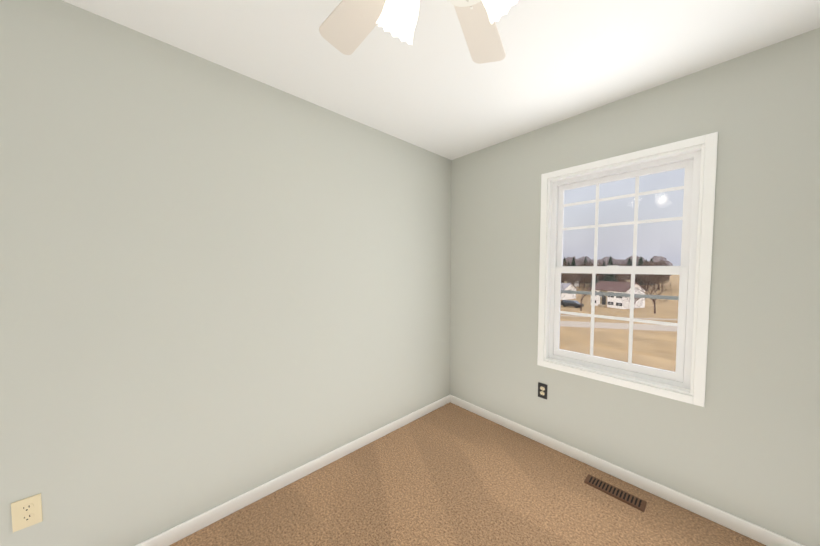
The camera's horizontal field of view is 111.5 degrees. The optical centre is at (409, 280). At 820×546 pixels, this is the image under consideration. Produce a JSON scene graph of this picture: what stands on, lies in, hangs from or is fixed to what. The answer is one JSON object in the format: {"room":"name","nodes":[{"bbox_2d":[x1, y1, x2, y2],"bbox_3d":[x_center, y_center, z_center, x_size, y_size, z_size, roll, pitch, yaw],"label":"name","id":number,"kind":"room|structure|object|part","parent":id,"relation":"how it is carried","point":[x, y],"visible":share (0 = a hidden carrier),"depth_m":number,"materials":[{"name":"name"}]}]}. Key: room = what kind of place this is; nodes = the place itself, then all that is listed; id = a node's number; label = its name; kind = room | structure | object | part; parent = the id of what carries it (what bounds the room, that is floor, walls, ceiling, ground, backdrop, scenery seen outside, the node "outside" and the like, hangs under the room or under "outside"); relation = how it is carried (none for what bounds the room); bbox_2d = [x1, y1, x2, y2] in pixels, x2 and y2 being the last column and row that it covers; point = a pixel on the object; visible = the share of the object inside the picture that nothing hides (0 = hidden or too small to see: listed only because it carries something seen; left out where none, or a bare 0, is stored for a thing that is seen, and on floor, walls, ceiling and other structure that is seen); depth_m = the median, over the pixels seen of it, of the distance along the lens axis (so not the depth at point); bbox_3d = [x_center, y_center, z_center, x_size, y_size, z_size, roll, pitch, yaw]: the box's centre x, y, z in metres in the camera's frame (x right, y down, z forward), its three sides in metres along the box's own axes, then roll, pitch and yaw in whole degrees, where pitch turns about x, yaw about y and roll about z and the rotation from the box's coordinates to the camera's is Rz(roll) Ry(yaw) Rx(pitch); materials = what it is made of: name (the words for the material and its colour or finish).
{"room":"empty bedroom","nodes":[
{"label":"empty bedroom","id":0,"kind":"room"},
{"bbox_2d":[0,0,451,545],"bbox_3d":[-1.112,0.088,1.500,4.267,2.440,0.120,-2,4,-43],"label":"wall","id":1,"kind":"structure","parent":0,"point":[219,284],"depth_m":1.39,"materials":[{"name":"grey paint"}]},
{"bbox_2d":[11,493,42,531],"bbox_3d":[-1.500,0.909,1.094,0.070,0.115,0.007,-2,4,-43],"label":"outlet","id":2,"kind":"object","parent":1,"relation":"attached to","point":[26,512],"visible":1,"depth_m":1.09,"materials":[{"name":"beige plastic"}]},
{"bbox_2d":[135,395,449,545],"bbox_3d":[-0.824,1.260,1.728,3.367,0.078,0.013,-2,4,-43],"label":"baseboard","id":3,"kind":"structure","parent":1,"relation":"attached to","point":[168,537],"depth_m":1.71,"materials":[{"name":"white wood"}]},
{"bbox_2d":[62,0,819,159],"bbox_3d":[-0.174,-1.134,0.424,4.267,0.100,2.890,-2,4,-43],"label":"ceiling","id":4,"kind":"structure","parent":0,"point":[434,87],"depth_m":1.38,"materials":[{"name":"white paint"}]},
{"bbox_2d":[319,0,517,63],"bbox_3d":[0.052,-0.893,0.706,1.054,0.408,1.012,-2,4,-43],"label":"ceiling fan","id":5,"kind":"object","parent":4,"relation":"hanging from","point":[346,27],"visible":1,"depth_m":0.95,"materials":[{"name":"beige wood"}]},
{"bbox_2d":[169,402,765,545],"bbox_3d":[-0.174,1.403,0.540,4.267,0.100,2.890,-2,4,-43],"label":"floor","id":6,"kind":"structure","parent":0,"point":[450,474],"depth_m":1.62,"materials":[{"name":"carpet"}]},
{"bbox_2d":[584,474,646,511],"bbox_3d":[1.254,1.294,1.716,0.100,0.010,0.300,-2,4,-43],"label":"air vent register","id":7,"kind":"object","parent":6,"relation":"on","point":[619,494],"visible":1,"depth_m":1.70,"materials":[{"name":"brown metal"}]},
{"bbox_2d":[450,28,819,545],"bbox_3d":[1.352,0.070,1.884,0.120,2.440,2.650,-2,4,-43],"label":"wall","id":8,"kind":"structure","parent":0,"point":[744,443],"depth_m":1.49,"materials":[{"name":"grey paint"}]},
{"bbox_2d":[538,382,547,399],"bbox_3d":[1.032,0.859,2.174,0.007,0.115,0.070,-2,4,-43],"label":"outlet","id":9,"kind":"object","parent":8,"relation":"attached to","point":[542,390],"visible":1,"depth_m":2.17,"materials":[{"name":"black"}]},
{"bbox_2d":[450,395,803,545],"bbox_3d":[1.303,1.252,1.893,0.013,0.078,2.650,-2,4,-43],"label":"baseboard","id":10,"kind":"structure","parent":8,"relation":"attached to","point":[764,536],"depth_m":1.71,"materials":[{"name":"white wood"}]},
{"bbox_2d":[537,132,717,406],"bbox_3d":[1.351,-0.060,1.866,0.131,1.472,0.902,-2,4,-43],"label":"window","id":11,"kind":"structure","parent":8,"relation":"in","point":[698,161],"depth_m":1.75,"materials":[{"name":"white wood"}]},
{"bbox_2d":[561,290,678,299],"bbox_3d":[1.405,0.334,1.934,0.008,0.500,0.724,-2,4,-43],"label":"bar","id":12,"kind":"object","parent":11,"relation":"attached to","point":[625,295],"depth_m":1.88,"materials":[{"name":"grey"}]},
{"bbox_3d":[1.376,-0.063,1.889,0.030,1.226,0.660,-2,4,-43],"label":"glass","id":13,"kind":"part","parent":11,"relation":"part of","materials":[{"name":"clear glass"}]},
{"label":"outside","id":14,"kind":"structure","parent":0,"visible":0},
{"bbox_2d":[560,315,677,331],"bbox_3d":[36.072,7.531,50.893,88.136,0.001,122.594,-2,4,-43],"label":"path","id":15,"kind":"structure","parent":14,"point":[608,326],"depth_m":47.72,"materials":[{"name":"beige"}]},
{"bbox_2d":[559,275,679,371],"bbox_3d":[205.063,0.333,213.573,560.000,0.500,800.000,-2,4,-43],"label":"ground","id":16,"kind":"structure","parent":14,"point":[648,340],"depth_m":40.75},
{"bbox_2d":[561,273,573,283],"bbox_3d":[67.900,-0.894,121.066,5.673,10.440,6.715,-2,4,-43],"label":"tree","id":17,"kind":"object","parent":16,"relation":"on","point":[562,280],"depth_m":119.50,"materials":[{"name":"brown plant"}]},
{"bbox_2d":[561,281,577,299],"bbox_3d":[48.075,2.908,90.975,7.850,5.600,8.700,-1,3,-28],"label":"house","id":18,"kind":"structure","parent":16,"relation":"on","point":[565,285],"depth_m":87.53,"materials":[{"name":"white"}]},
{"bbox_2d":[564,273,578,284],"bbox_3d":[70.199,-0.918,121.299,6.826,10.486,5.358,-2,4,-43],"label":"tree","id":19,"kind":"object","parent":16,"relation":"on","point":[575,274],"depth_m":119.81,"materials":[{"name":"brown plant"}]},
{"bbox_2d":[561,300,583,307],"bbox_3d":[40.648,5.824,69.976,1.860,1.700,4.750,-2,3,-36],"label":"minivan","id":20,"kind":"object","parent":16,"relation":"on","point":[566,302],"depth_m":69.43,"materials":[{"name":"grey metal"}]},
{"bbox_2d":[566,256,579,265],"bbox_3d":[94.776,-5.989,163.291,10.678,16.770,9.402,-2,4,-43],"label":"tree","id":21,"kind":"object","parent":16,"relation":"on","point":[570,259],"depth_m":161.17,"materials":[{"name":"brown plant"}]},
{"bbox_2d":[570,275,595,310],"bbox_3d":[39.732,2.762,64.006,5.166,8.366,5.017,-2,4,-43],"label":"tree","id":22,"kind":"object","parent":16,"relation":"on","point":[584,287],"depth_m":64.19,"materials":[{"name":"brown plant"}]},
{"bbox_2d":[578,256,589,283],"bbox_3d":[102.972,-6.249,165.901,10.172,17.040,9.550,-2,4,-43],"label":"tree","id":23,"kind":"object","parent":16,"relation":"on","point":[582,259],"depth_m":164.09,"materials":[{"name":"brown plant"}]},
{"bbox_2d":[578,262,590,284],"bbox_3d":[82.458,-2.438,131.528,6.842,12.571,6.767,-2,4,-43],"label":"tree","id":24,"kind":"object","parent":16,"relation":"on","point":[585,264],"depth_m":130.75,"materials":[{"name":"brown plant"}]},
{"bbox_2d":[584,262,600,282],"bbox_3d":[79.923,-1.984,122.656,6.361,12.486,6.619,-2,4,-43],"label":"tree","id":25,"kind":"object","parent":16,"relation":"on","point":[590,275],"depth_m":122.39,"materials":[{"name":"brown plant"}]},
{"bbox_2d":[602,256,617,281],"bbox_3d":[86.892,-3.186,121.224,6.595,15.000,6.697,-2,4,-43],"label":"pine tree","id":26,"kind":"object","parent":16,"relation":"on","point":[611,276],"depth_m":120.06,"materials":[{"name":"green plant"}]},
{"bbox_2d":[590,280,647,308],"bbox_3d":[52.776,3.156,71.384,9.350,6.900,8.900,-1,3,-22],"label":"house","id":27,"kind":"structure","parent":16,"relation":"on","point":[613,289],"depth_m":68.93,"materials":[{"name":"white"}]},
{"bbox_2d":[615,264,630,281],"bbox_3d":[90.917,-1.514,119.648,5.677,11.824,7.275,-2,4,-43],"label":"tree","id":28,"kind":"object","parent":16,"relation":"on","point":[623,279],"depth_m":118.72,"materials":[{"name":"brown plant"}]},
{"bbox_2d":[622,286,642,309],"bbox_3d":[45.156,4.179,56.989,4.095,6.184,3.641,-2,4,-43],"label":"tree","id":29,"kind":"object","parent":16,"relation":"on","point":[635,298],"depth_m":56.68,"materials":[{"name":"brown plant"}]},
{"bbox_2d":[625,256,644,263],"bbox_3d":[121.028,-5.218,150.280,11.256,16.424,9.439,-2,4,-43],"label":"tree","id":30,"kind":"object","parent":16,"relation":"on","point":[637,258],"depth_m":149.17,"materials":[{"name":"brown plant"}]},
{"bbox_2d":[635,257,646,284],"bbox_3d":[109.847,-3.979,133.054,6.983,15.500,7.091,-2,4,-43],"label":"pine tree","id":31,"kind":"object","parent":16,"relation":"on","point":[640,262],"depth_m":132.09,"materials":[{"name":"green plant"}]},
{"bbox_2d":[636,262,658,287],"bbox_3d":[102.339,-2.029,119.712,8.307,12.835,8.420,-2,4,-43],"label":"tree","id":32,"kind":"object","parent":16,"relation":"on","point":[648,277],"depth_m":118.65,"materials":[{"name":"brown plant"}]},
{"bbox_2d":[646,261,663,288],"bbox_3d":[106.762,-2.070,121.537,6.502,12.759,6.088,-2,4,-43],"label":"tree","id":33,"kind":"object","parent":16,"relation":"on","point":[658,262],"depth_m":120.28,"materials":[{"name":"brown plant"}]},
{"bbox_2d":[640,274,671,313],"bbox_3d":[52.445,2.630,59.936,5.427,9.019,5.578,-2,4,-43],"label":"tree","id":34,"kind":"object","parent":16,"relation":"on","point":[652,290],"depth_m":60.02,"materials":[{"name":"brown plant"}]},
{"bbox_2d":[650,256,666,284],"bbox_3d":[144.386,-6.046,162.524,9.515,16.952,11.275,-2,4,-43],"label":"tree","id":35,"kind":"object","parent":16,"relation":"on","point":[655,258],"depth_m":161.04,"materials":[{"name":"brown plant"}]},
{"bbox_2d":[653,260,669,289],"bbox_3d":[109.841,-2.404,122.496,7.861,13.347,7.958,-2,4,-43],"label":"tree","id":36,"kind":"object","parent":16,"relation":"on","point":[667,279],"depth_m":121.57,"materials":[{"name":"brown plant"}]},
{"bbox_2d":[661,261,672,285],"bbox_3d":[134.103,-3.752,148.060,7.752,13.683,9.282,-2,4,-43],"label":"tree","id":37,"kind":"object","parent":16,"relation":"on","point":[668,264],"depth_m":146.49,"materials":[{"name":"brown plant"}]}
]}

